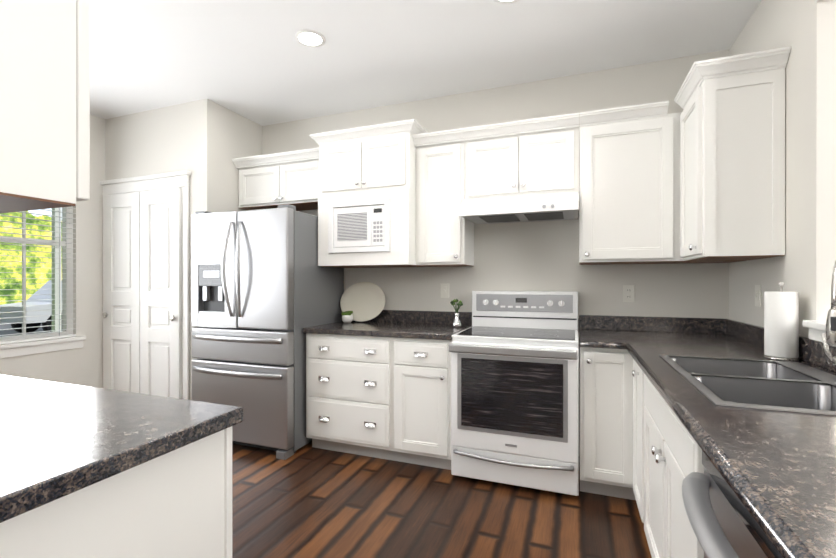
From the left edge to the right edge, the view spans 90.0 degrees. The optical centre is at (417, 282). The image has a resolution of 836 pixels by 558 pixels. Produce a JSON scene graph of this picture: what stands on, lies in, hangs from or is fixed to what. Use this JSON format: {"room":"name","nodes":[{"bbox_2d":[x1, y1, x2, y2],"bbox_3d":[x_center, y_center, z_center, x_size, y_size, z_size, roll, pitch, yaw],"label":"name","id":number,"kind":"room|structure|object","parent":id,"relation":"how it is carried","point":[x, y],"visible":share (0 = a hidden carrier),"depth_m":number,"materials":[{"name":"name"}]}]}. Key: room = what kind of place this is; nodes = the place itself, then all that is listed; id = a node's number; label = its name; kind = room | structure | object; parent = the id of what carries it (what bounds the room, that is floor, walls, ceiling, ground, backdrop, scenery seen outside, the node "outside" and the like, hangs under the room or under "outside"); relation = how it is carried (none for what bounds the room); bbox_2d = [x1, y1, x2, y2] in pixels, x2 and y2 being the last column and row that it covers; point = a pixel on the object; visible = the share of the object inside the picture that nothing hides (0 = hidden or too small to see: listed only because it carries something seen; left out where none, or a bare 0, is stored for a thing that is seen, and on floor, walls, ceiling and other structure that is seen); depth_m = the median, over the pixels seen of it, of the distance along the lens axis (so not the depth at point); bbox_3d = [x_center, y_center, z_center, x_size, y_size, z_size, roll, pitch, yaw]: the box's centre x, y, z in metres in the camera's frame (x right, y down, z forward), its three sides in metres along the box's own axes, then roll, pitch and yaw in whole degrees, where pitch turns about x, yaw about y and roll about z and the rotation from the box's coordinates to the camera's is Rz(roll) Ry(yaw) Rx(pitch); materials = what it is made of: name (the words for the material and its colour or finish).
{"room":"kitchen","nodes":[
{"label":"kitchen","id":0,"kind":"room"},
{"bbox_2d":[0,114,104,387],"bbox_3d":[-3.901,-0.123,1.248,0.120,2.740,5.560,0,0,21],"label":"wall","id":1,"kind":"structure","parent":0,"point":[83,366],"depth_m":3.68,"materials":[{"name":"white paint"}]},
{"bbox_2d":[0,206,85,357],"bbox_3d":[-3.317,-0.225,2.717,0.135,1.580,2.040,0,0,21],"label":"window","id":2,"kind":"structure","parent":1,"relation":"in","point":[26,348],"depth_m":3.46,"materials":[{"name":"white wood"}]},
{"bbox_2d":[0,207,75,343],"bbox_3d":[-3.294,-0.275,2.708,0.055,1.471,1.900,0,0,21],"label":"window blinds","id":3,"kind":"object","parent":2,"relation":"attached to","point":[40,338],"visible":0.6,"depth_m":3.36,"materials":[{"name":"white plastic"}]},
{"bbox_2d":[105,99,261,399],"bbox_3d":[-2.210,-0.127,3.988,1.350,2.740,0.760,0,0,21],"label":"wall","id":4,"kind":"structure","parent":0,"point":[205,142],"depth_m":3.56,"materials":[{"name":"white paint"}]},
{"bbox_2d":[100,170,190,399],"bbox_3d":[-2.397,0.161,3.609,1.092,2.165,0.078,0,0,21],"label":"pantry doors","id":5,"kind":"structure","parent":4,"relation":"in","point":[145,284],"depth_m":3.58,"materials":[{"name":"white wood"}]},
{"bbox_2d":[90,0,760,125],"bbox_3d":[-0.012,-1.532,0.122,8.190,0.080,6.440,0,0,21],"label":"ceiling","id":6,"kind":"structure","parent":0,"point":[255,61],"depth_m":2.65,"materials":[{"name":"white paint"}]},
{"bbox_2d":[0,0,89,212],"bbox_3d":[-0.876,-0.657,0.700,0.454,1.031,0.331,0,0,21],"label":"upper cabinet","id":7,"kind":"object","parent":6,"relation":"hanging from","point":[44,104],"visible":1,"depth_m":0.70,"materials":[{"name":"white wood"}]},
{"bbox_2d":[295,30,324,47],"bbox_3d":[-0.659,-1.491,2.557,0.180,0.006,0.180,0,0,21],"label":"recessed light","id":8,"kind":"object","parent":6,"relation":"in","point":[311,38],"visible":1,"depth_m":2.55,"materials":[{"name":"white"}]},
{"bbox_2d":[494,0,518,3],"bbox_3d":[0.467,-1.491,2.143,0.180,0.006,0.180,0,0,21],"label":"recessed light","id":9,"kind":"object","parent":6,"relation":"in","point":[505,1],"visible":1,"depth_m":2.21,"materials":[{"name":"white"}]},
{"bbox_2d":[232,441,651,557],"bbox_3d":[-0.012,1.288,0.125,8.190,0.080,6.440,0,0,21],"label":"floor","id":10,"kind":"structure","parent":0,"point":[308,500],"depth_m":2.25,"materials":[{"name":"brown wood"}]},
{"bbox_2d":[0,426,231,557],"bbox_3d":[-0.793,0.809,0.890,0.418,0.876,0.640,0,0,21],"label":"base cabinet","id":11,"kind":"object","parent":10,"relation":"on","point":[176,503],"visible":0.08,"depth_m":0.86,"materials":[{"name":"white wood"}]},
{"bbox_2d":[0,375,242,522],"bbox_3d":[-1.389,0.350,1.101,1.725,0.040,0.675,0,0,21],"label":"countertop","id":12,"kind":"structure","parent":11,"relation":"on","point":[58,440],"depth_m":0.93,"materials":[{"name":"stone"}]},
{"bbox_2d":[191,204,343,459],"bbox_3d":[-1.214,0.344,3.410,0.906,1.800,0.840,0,0,21],"label":"refrigerator","id":13,"kind":"object","parent":10,"relation":"on","point":[266,289],"visible":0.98,"depth_m":3.06,"materials":[{"name":"grey metal"}]},
{"bbox_2d":[306,333,451,469],"bbox_3d":[-0.204,0.807,3.155,1.122,0.875,0.657,0,0,21],"label":"base cabinet","id":14,"kind":"object","parent":10,"relation":"on","point":[388,398],"visible":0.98,"depth_m":2.86,"materials":[{"name":"white wood"}]},
{"bbox_2d":[303,310,471,339],"bbox_3d":[-0.204,0.298,3.162,1.127,0.138,0.645,0,0,21],"label":"countertop","id":15,"kind":"structure","parent":14,"relation":"on","point":[435,325],"depth_m":3.15,"materials":[{"name":"stone"}]},
{"bbox_2d":[341,311,352,322],"bbox_3d":[-0.583,0.278,3.437,0.100,0.097,0.102,0,0,21],"label":"plant pot","id":16,"kind":"object","parent":15,"relation":"on","point":[347,316],"visible":1,"depth_m":3.40,"materials":[{"name":"white ceramic"}]},
{"bbox_2d":[340,282,385,321],"bbox_3d":[-0.464,0.156,3.489,0.425,0.330,0.087,0,0,21],"label":"platter","id":17,"kind":"object","parent":15,"relation":"on","point":[364,301],"visible":0.96,"depth_m":3.49,"materials":[{"name":"white ceramic"}]},
{"bbox_2d":[450,299,462,326],"bbox_3d":[0.289,0.222,3.099,0.093,0.209,0.086,0,0,21],"label":"vase","id":18,"kind":"object","parent":15,"relation":"on","point":[456,322],"visible":1,"depth_m":3.08,"materials":[{"name":"white ceramic"}]},
{"bbox_2d":[449,291,578,495],"bbox_3d":[0.661,0.654,2.775,0.754,1.182,0.725,0,0,21],"label":"range","id":19,"kind":"object","parent":10,"relation":"on","point":[515,388],"visible":1,"depth_m":2.51,"materials":[{"name":"white metal"}]},
{"bbox_2d":[579,341,635,499],"bbox_3d":[1.455,0.808,2.529,0.893,0.875,0.657,0,0,21],"label":"base cabinet","id":20,"kind":"object","parent":10,"relation":"on","point":[606,421],"visible":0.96,"depth_m":2.37,"materials":[{"name":"white wood"}]},
{"bbox_2d":[632,359,635,498],"bbox_3d":[1.392,0.808,1.988,0.628,0.876,0.458,0,0,21],"label":"base cabinet","id":21,"kind":"object","parent":10,"relation":"on","point":[634,363],"depth_m":2.21,"materials":[{"name":"white wood"}]},
{"bbox_2d":[636,363,687,557],"bbox_3d":[1.169,0.809,1.397,0.628,0.876,0.993,0,0,21],"label":"base cabinet","id":22,"kind":"object","parent":10,"relation":"on","point":[667,454],"depth_m":1.52,"materials":[{"name":"white wood"}]},
{"bbox_2d":[688,432,703,557],"bbox_3d":[0.886,0.810,0.646,0.628,0.876,0.691,0,0,21],"label":"base cabinet","id":23,"kind":"object","parent":10,"relation":"on","point":[695,550],"depth_m":1.09,"materials":[{"name":"white wood"}]},
{"bbox_2d":[579,315,835,557],"bbox_3d":[1.031,0.300,1.402,0.894,0.138,3.067,0,0,21],"label":"countertop","id":24,"kind":"structure","parent":23,"relation":"on","point":[776,469],"depth_m":0.94,"materials":[{"name":"stone"}]},
{"bbox_2d":[659,355,835,414],"bbox_3d":[1.184,0.425,1.426,0.500,0.197,0.820,0,0,21],"label":"sink","id":25,"kind":"object","parent":24,"relation":"in","point":[778,385],"visible":0.52,"depth_m":1.44,"materials":[{"name":"silver metal"}]},
{"bbox_2d":[764,282,798,360],"bbox_3d":[1.578,0.162,1.817,0.118,0.333,0.118,0,0,21],"label":"paper towel","id":26,"kind":"object","parent":24,"relation":"on","point":[781,324],"visible":1,"depth_m":1.77,"materials":[{"name":"white paper"},{"name":"brushed nickel"}]},
{"bbox_2d":[821,261,835,364],"bbox_3d":[1.284,0.117,1.255,0.173,0.417,0.241,0,0,21],"label":"faucet","id":27,"kind":"object","parent":24,"relation":"on","point":[828,337],"visible":1,"depth_m":1.19,"materials":[{"name":"silver metal"}]},
{"bbox_2d":[682,450,782,557],"bbox_3d":[0.838,0.807,0.664,0.680,0.856,0.594,0,0,21],"label":"dishwasher","id":28,"kind":"object","parent":10,"relation":"on","point":[723,523],"visible":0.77,"depth_m":0.82,"materials":[{"name":"grey metal"}]},
{"bbox_2d":[262,50,728,335],"bbox_3d":[1.735,-0.125,2.842,6.840,2.740,0.120,0,0,21],"label":"wall","id":29,"kind":"structure","parent":0,"point":[531,256],"depth_m":3.09,"materials":[{"name":"white paint"}]},
{"bbox_2d":[232,147,318,210],"bbox_3d":[-1.122,-0.870,3.651,0.917,0.417,0.376,0,0,21],"label":"upper cabinet","id":30,"kind":"object","parent":29,"relation":"attached to","point":[270,181],"visible":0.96,"depth_m":3.53,"materials":[{"name":"white wood"}]},
{"bbox_2d":[309,119,427,267],"bbox_3d":[-0.351,-0.639,3.309,0.871,1.023,0.471,0,0,21],"label":"upper cabinet","id":31,"kind":"object","parent":29,"relation":"attached to","point":[376,161],"visible":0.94,"depth_m":3.10,"materials":[{"name":"white wood"}]},
{"bbox_2d":[328,198,389,252],"bbox_3d":[-0.378,-0.421,3.305,0.516,0.386,0.404,0,0,21],"label":"microwave","id":32,"kind":"object","parent":31,"relation":"in","point":[360,226],"visible":0.94,"depth_m":3.12,"materials":[{"name":"white plastic"}]},
{"bbox_2d":[412,128,473,266],"bbox_3d":[0.198,-0.603,3.153,0.371,0.950,0.376,0,0,21],"label":"upper cabinet","id":33,"kind":"object","parent":29,"relation":"attached to","point":[444,235],"visible":1,"depth_m":3.03,"materials":[{"name":"white wood"}]},
{"bbox_2d":[441,284,448,297],"bbox_3d":[0.213,0.064,3.343,0.072,0.116,0.015,0,0,21],"label":"switch plate","id":34,"kind":"object","parent":29,"relation":"attached to","point":[444,290],"visible":1,"depth_m":3.34,"materials":[{"name":"white plastic"}]},
{"bbox_2d":[462,112,578,199],"bbox_3d":[0.729,-0.832,2.953,0.760,0.490,0.376,0,0,21],"label":"upper cabinet","id":35,"kind":"object","parent":29,"relation":"attached to","point":[535,156],"visible":0.98,"depth_m":2.81,"materials":[{"name":"white wood"}]},
{"bbox_2d":[458,192,578,223],"bbox_3d":[0.705,-0.515,2.890,0.754,0.140,0.508,0,0,21],"label":"range hood","id":36,"kind":"object","parent":35,"relation":"attached to","point":[545,207],"visible":1,"depth_m":2.74,"materials":[{"name":"white painted metal"},{"name":"dark grey metal filter"}]},
{"bbox_2d":[623,285,634,301],"bbox_3d":[1.452,0.075,2.879,0.072,0.116,0.008,0,0,21],"label":"outlet","id":37,"kind":"object","parent":29,"relation":"attached to","point":[628,293],"visible":1,"depth_m":2.88,"materials":[{"name":"white plastic"}]},
{"bbox_2d":[579,100,745,264],"bbox_3d":[1.506,-0.602,2.660,0.894,0.950,0.376,0,0,21],"label":"upper cabinet","id":38,"kind":"object","parent":29,"relation":"attached to","point":[629,184],"visible":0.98,"depth_m":2.58,"materials":[{"name":"white wood"}]},
{"bbox_2d":[729,0,835,337],"bbox_3d":[0.956,-0.122,-0.241,0.120,2.740,6.200,0,0,21],"label":"wall","id":39,"kind":"structure","parent":0,"point":[805,30],"depth_m":1.80,"materials":[{"name":"white paint"}]},
{"bbox_2d":[674,46,790,260],"bbox_3d":[1.607,-0.602,2.194,0.376,0.950,0.482,0,0,21],"label":"upper cabinet","id":40,"kind":"object","parent":39,"relation":"attached to","point":[732,161],"visible":1,"depth_m":2.03,"materials":[{"name":"white wood"}]},
{"bbox_2d":[755,285,760,306],"bbox_3d":[1.822,0.069,2.248,0.015,0.116,0.072,0,0,21],"label":"switch plate","id":41,"kind":"object","parent":39,"relation":"attached to","point":[758,295],"visible":1,"depth_m":2.23,"materials":[{"name":"white plastic"}]},
{"bbox_2d":[803,320,825,341],"bbox_3d":[1.298,0.200,0.666,0.190,0.090,2.240,0,0,21],"label":"trim","id":42,"kind":"structure","parent":39,"relation":"attached to","point":[817,328],"depth_m":1.67,"materials":[{"name":"white"}]},
{"label":"outside","id":43,"kind":"structure","parent":0,"visible":0},
{"bbox_2d":[0,322,44,336],"bbox_3d":[-18.787,1.727,18.537,39.920,0.100,65.000,0,0,21],"label":"ground","id":44,"kind":"structure","parent":43,"point":[6,326],"depth_m":14.72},
{"bbox_2d":[0,280,61,332],"bbox_3d":[-11.793,0.781,15.149,1.880,1.800,4.800,0,0,21],"label":"van","id":45,"kind":"object","parent":44,"relation":"on","point":[45,288],"visible":0.21,"depth_m":13.10,"materials":[{"name":"white metal"}]},
{"bbox_2d":[51,207,61,331],"bbox_3d":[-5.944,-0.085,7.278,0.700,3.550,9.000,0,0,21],"label":"porch column","id":46,"kind":"structure","parent":44,"relation":"on","point":[55,282],"depth_m":6.77,"materials":[{"name":"white wood"}]},
{"bbox_2d":[0,208,61,304],"bbox_3d":[-16.481,-9.547,17.655,34.850,22.450,65.000,0,0,21],"label":"trees","id":47,"kind":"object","parent":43,"point":[40,271],"depth_m":31.63,"materials":[{"name":"green plant"}]}
]}

